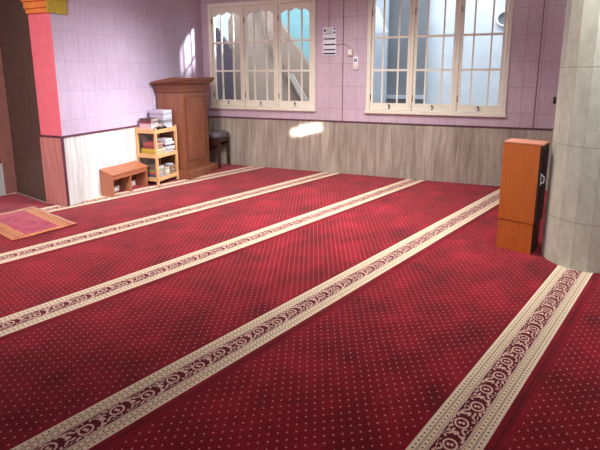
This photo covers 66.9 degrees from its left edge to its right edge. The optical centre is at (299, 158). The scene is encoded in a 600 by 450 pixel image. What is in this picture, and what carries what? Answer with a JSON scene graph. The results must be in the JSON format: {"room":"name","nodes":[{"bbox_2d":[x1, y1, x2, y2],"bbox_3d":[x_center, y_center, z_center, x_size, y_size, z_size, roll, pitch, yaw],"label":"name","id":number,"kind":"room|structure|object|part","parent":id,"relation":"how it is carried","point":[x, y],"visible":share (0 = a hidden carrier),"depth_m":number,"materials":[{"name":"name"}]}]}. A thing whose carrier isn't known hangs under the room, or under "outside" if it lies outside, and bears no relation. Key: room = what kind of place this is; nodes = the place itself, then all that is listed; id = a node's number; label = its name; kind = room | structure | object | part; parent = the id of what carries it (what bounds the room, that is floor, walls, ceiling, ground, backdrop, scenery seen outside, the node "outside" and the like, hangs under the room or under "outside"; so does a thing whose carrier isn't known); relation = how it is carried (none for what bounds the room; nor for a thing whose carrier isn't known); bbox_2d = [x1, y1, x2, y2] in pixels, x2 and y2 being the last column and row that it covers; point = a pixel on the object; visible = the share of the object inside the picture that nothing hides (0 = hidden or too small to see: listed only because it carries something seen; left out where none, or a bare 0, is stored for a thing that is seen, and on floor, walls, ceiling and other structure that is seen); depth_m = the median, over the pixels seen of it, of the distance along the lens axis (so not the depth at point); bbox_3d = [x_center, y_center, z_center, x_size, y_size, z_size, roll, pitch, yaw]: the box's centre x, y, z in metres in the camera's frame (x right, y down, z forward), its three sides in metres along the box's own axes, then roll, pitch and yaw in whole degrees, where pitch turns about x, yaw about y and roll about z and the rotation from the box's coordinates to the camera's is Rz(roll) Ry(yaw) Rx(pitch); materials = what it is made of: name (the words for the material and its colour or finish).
{"room":"mosque","nodes":[
{"label":"mosque","id":0,"kind":"room"},
{"bbox_2d":[0,47,17,195],"bbox_3d":[-4.246,-0.957,4.402,0.140,3.312,3.040,4,11,22],"label":"wall","id":1,"kind":"structure","parent":0,"point":[8,182],"depth_m":5.71,"materials":[{"name":"red paint"}]},
{"bbox_2d":[0,0,46,201],"bbox_3d":[-3.722,-0.920,4.193,1.030,3.312,3.040,4,11,22],"label":"wall niche","id":2,"kind":"object","parent":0,"point":[15,41],"visible":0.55,"depth_m":5.44,"materials":[{"name":"brown paint"}]},
{"bbox_2d":[50,0,203,205],"bbox_3d":[-3.392,-0.776,3.418,0.176,3.312,9.130,4,11,22],"label":"wall","id":3,"kind":"structure","parent":0,"point":[108,54],"depth_m":5.74,"materials":[{"name":"purple tile"}]},
{"bbox_2d":[21,0,69,205],"bbox_3d":[-2.814,-0.697,5.166,0.380,2.512,0.290,4,11,22],"label":"pillar","id":4,"kind":"structure","parent":3,"relation":"attached to","point":[38,11],"depth_m":5.09,"materials":[{"name":"pink paint"}]},
{"bbox_2d":[215,12,230,41],"bbox_3d":[-2.266,-3.243,12.084,3.400,5.050,0.200,4,11,22],"label":"wall","id":5,"kind":"structure","parent":0,"point":[225,17],"depth_m":11.82,"materials":[{"name":"white paint"}]},
{"bbox_2d":[200,0,566,189],"bbox_3d":[1.953,-1.307,6.187,7.950,3.312,0.176,4,11,22],"label":"wall","id":6,"kind":"structure","parent":0,"point":[339,136],"depth_m":6.54,"materials":[{"name":"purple tile"}]},
{"bbox_2d":[207,0,315,111],"bbox_3d":[-0.614,-1.605,7.152,1.870,1.668,0.135,4,11,22],"label":"window","id":7,"kind":"structure","parent":6,"relation":"in","point":[277,7],"depth_m":7.09,"materials":[{"name":"beige paint"}]},
{"bbox_3d":[-1.167,-1.638,7.360,0.542,1.552,0.042,4,11,22],"label":"sash","id":8,"kind":"part","parent":7,"relation":"part of","materials":[{"name":"beige paint"}]},
{"bbox_3d":[-0.619,-1.598,7.140,0.542,1.552,0.042,4,11,22],"label":"sash","id":9,"kind":"part","parent":7,"relation":"part of","materials":[{"name":"beige paint"}]},
{"bbox_3d":[-0.071,-1.559,6.920,0.542,1.552,0.042,4,11,22],"label":"sash","id":10,"kind":"part","parent":7,"relation":"part of","materials":[{"name":"beige paint"}]},
{"bbox_2d":[323,27,335,54],"bbox_3d":[0.433,-1.719,6.666,0.206,0.400,0.004,4,11,22],"label":"poster","id":11,"kind":"object","parent":6,"relation":"attached to","point":[329,33],"visible":1,"depth_m":6.66,"materials":[{"name":"paper"}]},
{"bbox_2d":[326,28,331,32],"bbox_3d":[0.426,-1.871,6.638,0.092,0.072,0.002,4,11,22],"label":"picture","id":12,"kind":"object","parent":11,"relation":"on","point":[328,30],"depth_m":6.64},
{"bbox_2d":[347,49,352,55],"bbox_3d":[0.725,-1.533,6.566,0.072,0.096,0.036,4,11,22],"label":"wall socket","id":13,"kind":"object","parent":6,"relation":"attached to","point":[350,51],"visible":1,"depth_m":6.55,"materials":[{"name":"beige plastic"}]},
{"bbox_2d":[353,53,358,69],"bbox_3d":[0.806,-1.403,6.561,0.084,0.247,0.028,4,11,22],"label":"remote control","id":14,"kind":"object","parent":6,"relation":"attached to","point":[355,59],"visible":1,"depth_m":6.55,"materials":[{"name":"white plastic"}]},
{"bbox_2d":[365,0,513,116],"bbox_3d":[1.834,-1.477,6.161,1.880,1.768,0.135,4,11,22],"label":"window","id":15,"kind":"structure","parent":6,"relation":"in","point":[454,108],"depth_m":6.15,"materials":[{"name":"beige paint"}]},
{"bbox_3d":[1.277,-1.511,6.371,0.545,1.652,0.042,4,11,22],"label":"sash","id":16,"kind":"part","parent":15,"relation":"part of","materials":[{"name":"beige paint"}]},
{"bbox_3d":[1.829,-1.471,6.150,0.545,1.652,0.042,4,11,22],"label":"sash","id":17,"kind":"part","parent":15,"relation":"part of","materials":[{"name":"beige paint"}]},
{"bbox_3d":[2.380,-1.431,5.929,0.545,1.652,0.042,4,11,22],"label":"sash","id":18,"kind":"part","parent":15,"relation":"part of","materials":[{"name":"beige paint"}]},
{"bbox_2d":[541,0,599,272],"bbox_3d":[2.294,-0.798,3.426,0.564,3.300,0.564,4,11,22],"label":"column","id":19,"kind":"structure","parent":0,"point":[571,232],"depth_m":3.41,"materials":[{"name":"tile"}]},
{"bbox_3d":[-0.236,1.118,2.549,9.380,0.108,9.280,4,11,22],"label":"floor","id":20,"kind":"structure","parent":0,"visible":0},
{"bbox_2d":[0,163,266,212],"bbox_3d":[-2.907,0.477,5.690,1.193,0.012,5.785,9,14,41],"label":"carpet","id":21,"kind":"object","parent":20,"relation":"on","point":[9,203],"visible":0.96,"depth_m":5.80,"materials":[{"name":"red carpet"}]},
{"bbox_2d":[99,161,147,196],"bbox_3d":[-2.273,0.257,5.904,0.213,0.339,0.639,4,11,22],"label":"desk","id":22,"kind":"object","parent":21,"relation":"on","point":[122,175],"visible":1,"depth_m":5.87,"materials":[{"name":"brown wood"}]},
{"bbox_3d":[-2.393,0.317,5.632,0.201,0.321,0.016,4,11,22],"label":"panel","id":23,"kind":"part","parent":22,"relation":"part of","materials":[{"name":"brown wood"}]},
{"bbox_3d":[-2.421,0.253,5.798,0.010,0.237,0.288,4,11,22],"label":"panel","id":24,"kind":"part","parent":22,"relation":"part of","materials":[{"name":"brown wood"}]},
{"bbox_3d":[-2.164,0.213,6.185,0.201,0.321,0.016,4,11,22],"label":"panel","id":25,"kind":"part","parent":22,"relation":"part of","materials":[{"name":"brown wood"}]},
{"bbox_2d":[135,125,178,185],"bbox_3d":[-1.995,-0.060,6.367,0.340,0.790,0.457,4,11,22],"label":"rack","id":26,"kind":"object","parent":21,"relation":"on","point":[156,156],"visible":0.62,"depth_m":6.20,"materials":[{"name":"brown wood"}]},
{"bbox_3d":[-2.218,-0.034,6.231,0.032,0.790,0.032,4,11,22],"label":"post","id":27,"kind":"part","parent":26,"relation":"part of","materials":[{"name":"brown wood"}]},
{"bbox_2d":[139,125,158,128],"bbox_3d":[-2.070,-0.431,6.242,0.200,0.036,0.170,4,12,23],"label":"book","id":28,"kind":"object","parent":26,"relation":"on","point":[140,127],"visible":0.7,"depth_m":6.17,"materials":[{"name":"pink paper"}]},
{"bbox_2d":[139,123,158,126],"bbox_3d":[-2.070,-0.467,6.235,0.200,0.036,0.170,4,11,21],"label":"book","id":29,"kind":"object","parent":28,"relation":"on","point":[140,124],"visible":0.79,"depth_m":6.17,"materials":[{"name":"paper"}]},
{"bbox_2d":[140,121,158,123],"bbox_3d":[-2.070,-0.498,6.229,0.185,0.026,0.165,4,11,23],"label":"book","id":30,"kind":"object","parent":29,"relation":"on","point":[154,121],"visible":0.79,"depth_m":6.16,"materials":[{"name":"paper"}]},
{"bbox_2d":[139,117,158,121],"bbox_3d":[-2.070,-0.532,6.223,0.185,0.042,0.165,4,11,20],"label":"book","id":31,"kind":"object","parent":30,"relation":"on","point":[147,119],"visible":1,"depth_m":6.16,"materials":[{"name":"red paper"}]},
{"bbox_2d":[141,150,163,153],"bbox_3d":[-2.028,-0.094,6.267,0.250,0.034,0.180,4,11,22],"label":"book","id":32,"kind":"object","parent":26,"relation":"on","point":[162,151],"visible":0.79,"depth_m":6.20,"materials":[{"name":"yellow paper"}]},
{"bbox_2d":[141,147,164,151],"bbox_3d":[-2.028,-0.128,6.261,0.250,0.034,0.180,4,11,21],"label":"book","id":33,"kind":"object","parent":32,"relation":"on","point":[142,149],"visible":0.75,"depth_m":6.20,"materials":[{"name":"yellow paper"}]},
{"bbox_2d":[143,144,162,148],"bbox_3d":[-2.019,-0.166,6.248,0.200,0.044,0.165,4,12,23],"label":"book","id":34,"kind":"object","parent":33,"relation":"on","point":[144,146],"visible":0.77,"depth_m":6.20,"materials":[{"name":"red paper"}]},
{"bbox_2d":[143,141,162,145],"bbox_3d":[-2.019,-0.207,6.240,0.200,0.040,0.165,4,11,19],"label":"book","id":35,"kind":"object","parent":34,"relation":"on","point":[149,143],"visible":0.75,"depth_m":6.18,"materials":[{"name":"red paper"}]},
{"bbox_2d":[147,173,163,176],"bbox_3d":[-2.016,0.224,6.299,0.220,0.036,0.150,4,11,21],"label":"book","id":36,"kind":"object","parent":26,"relation":"on","point":[162,174],"visible":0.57,"depth_m":6.24,"materials":[{"name":"paper"}]},
{"bbox_2d":[147,171,163,174],"bbox_3d":[-2.016,0.191,6.293,0.200,0.030,0.150,5,12,25],"label":"book","id":37,"kind":"object","parent":36,"relation":"on","point":[153,173],"visible":0.55,"depth_m":6.24,"materials":[{"name":"red paper"}]},
{"bbox_2d":[147,168,164,172],"bbox_3d":[-2.016,0.160,6.287,0.220,0.034,0.150,4,11,20],"label":"book","id":38,"kind":"object","parent":37,"relation":"on","point":[148,170],"visible":0.57,"depth_m":6.23,"materials":[{"name":"beige paper"}]},
{"bbox_2d":[147,164,163,169],"bbox_3d":[-2.016,0.118,6.279,0.210,0.050,0.150,4,12,23],"label":"book","id":39,"kind":"object","parent":38,"relation":"on","point":[150,166],"visible":0.75,"depth_m":6.23,"materials":[{"name":"white paper"}]},
{"bbox_2d":[137,127,174,133],"bbox_3d":[-1.996,-0.398,6.304,0.330,0.052,0.447,4,11,22],"label":"shelf","id":40,"kind":"object","parent":26,"relation":"attached to","point":[147,131],"depth_m":6.12,"materials":[{"name":"brown wood"}]},
{"bbox_3d":[-1.933,-0.013,6.117,0.032,0.790,0.032,4,11,22],"label":"post","id":41,"kind":"part","parent":26,"relation":"part of","materials":[{"name":"brown wood"}]},
{"bbox_2d":[139,150,175,158],"bbox_3d":[-1.995,-0.069,6.365,0.330,0.052,0.447,4,11,22],"label":"shelf","id":42,"kind":"object","parent":26,"relation":"attached to","point":[155,156],"depth_m":6.19,"materials":[{"name":"brown wood"}]},
{"bbox_2d":[148,172,176,181],"bbox_3d":[-1.994,0.246,6.424,0.330,0.052,0.447,4,11,22],"label":"shelf","id":43,"kind":"object","parent":26,"relation":"attached to","point":[156,179],"depth_m":6.24,"materials":[{"name":"brown wood"}]},
{"bbox_3d":[-1.772,-0.086,6.503,0.032,0.790,0.032,4,11,22],"label":"post","id":44,"kind":"part","parent":26,"relation":"part of","materials":[{"name":"yellow wood"}]},
{"bbox_3d":[-1.917,-0.127,6.417,0.210,0.042,0.180,4,11,22],"label":"book","id":45,"kind":"object","parent":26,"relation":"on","visible":0},
{"bbox_2d":[164,145,174,148],"bbox_3d":[-1.905,-0.164,6.405,0.210,0.034,0.180,5,12,25],"label":"book","id":46,"kind":"object","parent":45,"relation":"on","point":[170,146],"visible":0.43,"depth_m":6.36,"materials":[{"name":"white paper"}]},
{"bbox_3d":[-1.944,-0.198,6.415,0.210,0.030,0.165,4,11,22],"label":"book","id":47,"kind":"object","parent":46,"relation":"on","visible":0},
{"bbox_3d":[-1.908,-0.224,6.395,0.210,0.026,0.160,5,12,25],"label":"book","id":48,"kind":"object","parent":47,"relation":"on","visible":0},
{"bbox_3d":[-1.928,-0.249,6.399,0.210,0.022,0.150,5,12,25],"label":"book","id":49,"kind":"object","parent":48,"relation":"on","visible":0},
{"bbox_2d":[153,137,171,140],"bbox_3d":[-1.932,-0.272,6.396,0.210,0.024,0.150,4,11,22],"label":"book","id":50,"kind":"object","parent":49,"relation":"on","point":[159,138],"visible":0.98,"depth_m":6.37,"materials":[{"name":"white paper"}]},
{"bbox_3d":[-1.899,0.171,6.515,0.214,0.061,0.150,4,11,22],"label":"folded cloth","id":51,"kind":"object","parent":26,"relation":"on","visible":0},
{"bbox_2d":[162,163,175,168],"bbox_3d":[-1.899,0.112,6.504,0.204,0.054,0.150,4,11,22],"label":"folded cloth","id":52,"kind":"object","parent":51,"relation":"on","point":[172,166],"visible":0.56,"depth_m":6.44,"materials":[{"name":"beige fabric"}]},
{"bbox_3d":[-1.955,-0.463,6.408,0.235,0.036,0.185,4,11,22],"label":"book","id":53,"kind":"object","parent":26,"relation":"on","visible":0},
{"bbox_3d":[-1.955,-0.498,6.402,0.235,0.034,0.189,4,12,23],"label":"book","id":54,"kind":"object","parent":53,"relation":"on","visible":0},
{"bbox_2d":[158,119,171,122],"bbox_3d":[-1.955,-0.532,6.395,0.235,0.036,0.185,4,11,21],"label":"book","id":55,"kind":"object","parent":54,"relation":"on","point":[169,120],"visible":0.48,"depth_m":6.30,"materials":[{"name":"white paper"}]},
{"bbox_2d":[152,117,171,119],"bbox_3d":[-1.955,-0.566,6.389,0.235,0.032,0.189,4,12,23],"label":"book","id":56,"kind":"object","parent":55,"relation":"on","point":[166,118],"visible":0.61,"depth_m":6.32,"materials":[{"name":"white paper"}]},
{"bbox_2d":[150,114,171,117],"bbox_3d":[-1.956,-0.599,6.383,0.235,0.033,0.185,4,11,22],"label":"book","id":57,"kind":"object","parent":56,"relation":"on","point":[154,116],"visible":0.89,"depth_m":6.30,"materials":[{"name":"white paper"}]},
{"bbox_2d":[150,112,171,114],"bbox_3d":[-1.956,-0.631,6.377,0.235,0.032,0.189,4,11,22],"label":"book","id":58,"kind":"object","parent":57,"relation":"on","point":[168,113],"visible":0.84,"depth_m":6.30,"materials":[{"name":"white paper"}]},
{"bbox_2d":[149,109,170,112],"bbox_3d":[-1.956,-0.664,6.371,0.235,0.034,0.185,4,12,23],"label":"book","id":59,"kind":"object","parent":58,"relation":"on","point":[156,110],"visible":1,"depth_m":6.30,"materials":[{"name":"white paper"}]},
{"bbox_2d":[150,77,217,179],"bbox_3d":[-1.677,-0.483,6.819,0.518,1.455,0.965,4,11,22],"label":"podium","id":60,"kind":"object","parent":21,"relation":"on","point":[186,97],"visible":0.92,"depth_m":6.60,"materials":[{"name":"brown wood"}]},
{"bbox_3d":[-1.696,-1.076,6.718,0.478,0.177,0.940,4,11,22],"label":"cornice","id":61,"kind":"part","parent":60,"relation":"part of","materials":[{"name":"brown wood"}]},
{"bbox_3d":[-1.551,-0.459,6.782,0.006,0.906,0.451,4,11,22],"label":"panel","id":62,"kind":"part","parent":60,"relation":"part of","materials":[{"name":"brown wood"}]},
{"bbox_3d":[-1.547,-0.459,6.781,0.014,0.950,0.495,4,11,22],"label":"panel moulding","id":63,"kind":"part","parent":60,"relation":"part of","materials":[{"name":"brown wood"}]},
{"bbox_2d":[207,105,229,167],"bbox_3d":[-1.425,-0.363,7.465,0.442,0.980,0.342,4,11,22],"label":"chair","id":64,"kind":"object","parent":21,"relation":"on","point":[216,137],"visible":0.43,"depth_m":7.33,"materials":[{"name":"brown wood"}]},
{"bbox_3d":[-1.425,-0.401,7.458,0.442,0.100,0.342,4,11,22],"label":"seat","id":65,"kind":"part","parent":64,"relation":"part of","materials":[{"name":"grey plastic"}]},
{"bbox_3d":[-1.300,-0.079,7.310,0.040,0.479,0.040,4,11,22],"label":"leg","id":66,"kind":"part","parent":64,"relation":"part of","materials":[{"name":"brown wood"}]},
{"bbox_3d":[-1.192,-0.128,7.570,0.040,0.479,0.040,4,11,22],"label":"leg","id":67,"kind":"part","parent":64,"relation":"part of","materials":[{"name":"brown wood"}]},
{"bbox_2d":[0,167,342,265],"bbox_3d":[-2.178,0.654,4.730,1.193,0.012,7.125,9,14,41],"label":"carpet","id":68,"kind":"object","parent":20,"relation":"on","point":[101,220],"visible":1,"depth_m":5.19,"materials":[{"name":"red carpet"}]},
{"bbox_2d":[0,206,77,240],"bbox_3d":[-2.837,0.648,4.670,1.020,0.021,0.601,8,13,37],"label":"mat","id":69,"kind":"object","parent":68,"relation":"on","point":[23,223],"visible":1,"depth_m":4.61,"materials":[{"name":"fabric"}]},
{"bbox_2d":[0,174,427,340],"bbox_3d":[-1.910,0.926,3.271,1.193,0.012,9.834,9,14,41],"label":"carpet","id":70,"kind":"object","parent":20,"relation":"on","point":[39,290],"visible":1,"depth_m":3.95,"materials":[{"name":"red carpet"}]},
{"bbox_2d":[0,181,499,449],"bbox_3d":[-0.833,1.032,2.690,1.193,0.012,10.135,9,14,41],"label":"carpet","id":71,"kind":"object","parent":20,"relation":"on","point":[86,379],"visible":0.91,"depth_m":2.79,"materials":[{"name":"red carpet"}]},
{"bbox_2d":[103,190,599,449],"bbox_3d":[0.345,1.117,2.218,1.193,0.012,10.135,9,14,41],"label":"carpet","id":72,"kind":"object","parent":20,"relation":"on","point":[447,349],"visible":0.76,"depth_m":2.37,"materials":[{"name":"red carpet"}]},
{"bbox_2d":[496,138,549,254],"bbox_3d":[1.913,0.318,3.878,0.330,0.940,0.227,9,14,39],"label":"base cabinet","id":73,"kind":"object","parent":72,"relation":"on","point":[525,161],"visible":1,"depth_m":3.80,"materials":[{"name":"orange laminate"}]},
{"bbox_3d":[2.005,0.664,3.865,0.010,0.252,0.213,9,14,39],"label":"panel","id":74,"kind":"part","parent":73,"relation":"part of","materials":[{"name":"brown wood"}]},
{"bbox_3d":[2.010,0.209,3.775,0.018,0.656,0.221,9,14,39],"label":"door","id":75,"kind":"part","parent":73,"relation":"part of","materials":[{"name":"brown wood"}]},
{"bbox_3d":[2.019,0.209,3.767,0.006,0.595,0.165,9,14,39],"label":"door moulding","id":76,"kind":"part","parent":73,"relation":"part of","materials":[{"name":"brown wood"}]},
{"bbox_2d":[499,276,599,449],"bbox_3d":[1.523,1.202,1.746,1.193,0.012,10.135,9,14,41],"label":"carpet","id":77,"kind":"object","parent":20,"relation":"on","point":[562,411],"visible":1,"depth_m":2.13,"materials":[{"name":"red carpet"}]},
{"label":"outside","id":78,"kind":"structure","parent":0,"visible":0},
{"bbox_3d":[1.862,-0.219,9.997,14.000,0.150,6.320,4,11,22],"label":"ground","id":79,"kind":"structure","parent":78,"visible":0},
{"bbox_2d":[215,28,233,99],"bbox_3d":[-2.031,-1.425,9.428,1.450,2.450,0.080,4,11,22],"label":"wall partition","id":80,"kind":"structure","parent":79,"relation":"on","point":[227,50],"depth_m":9.10,"materials":[{"name":"grey paint"}]},
{"bbox_2d":[228,10,308,100],"bbox_3d":[-0.056,-1.679,8.854,3.000,3.150,0.250,4,11,22],"label":"staircase","id":81,"kind":"structure","parent":79,"relation":"on","point":[260,48],"depth_m":9.00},
{"bbox_3d":[0.232,-0.852,8.780,1.000,1.550,0.050,4,11,22],"label":"handrail panel","id":82,"kind":"part","parent":81,"relation":"part of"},
{"bbox_2d":[281,8,308,60],"bbox_3d":[1.035,-2.887,11.223,3.400,4.650,0.200,4,11,22],"label":"wall","id":83,"kind":"structure","parent":79,"relation":"on","point":[295,14],"depth_m":11.49,"materials":[{"name":"teal paint"}]},
{"bbox_2d":[373,0,389,102],"bbox_3d":[1.070,-2.231,7.981,0.960,4.550,0.100,4,11,22],"label":"wall pier","id":84,"kind":"structure","parent":79,"relation":"on","point":[379,3],"depth_m":7.86,"materials":[{"name":"white paint"}]},
{"bbox_2d":[386,0,427,103],"bbox_3d":[1.844,-2.207,7.841,0.700,4.550,0.180,4,11,22],"label":"wall","id":85,"kind":"structure","parent":79,"relation":"on","point":[394,4],"depth_m":7.89,"materials":[{"name":"grey paint"}]},
{"bbox_2d":[425,0,508,106],"bbox_3d":[4.092,-2.082,7.142,4.000,4.550,0.200,4,11,22],"label":"wall","id":86,"kind":"structure","parent":79,"relation":"on","point":[484,15],"depth_m":7.63,"materials":[{"name":"white paint"}]},
{"bbox_2d":[496,10,507,26],"bbox_3d":[3.295,-2.248,7.306,0.260,0.260,0.045,4,11,22],"label":"air vent","id":87,"kind":"object","parent":86,"relation":"in","point":[500,17],"visible":0.5,"depth_m":7.33,"materials":[{"name":"white plastic"}]}
]}

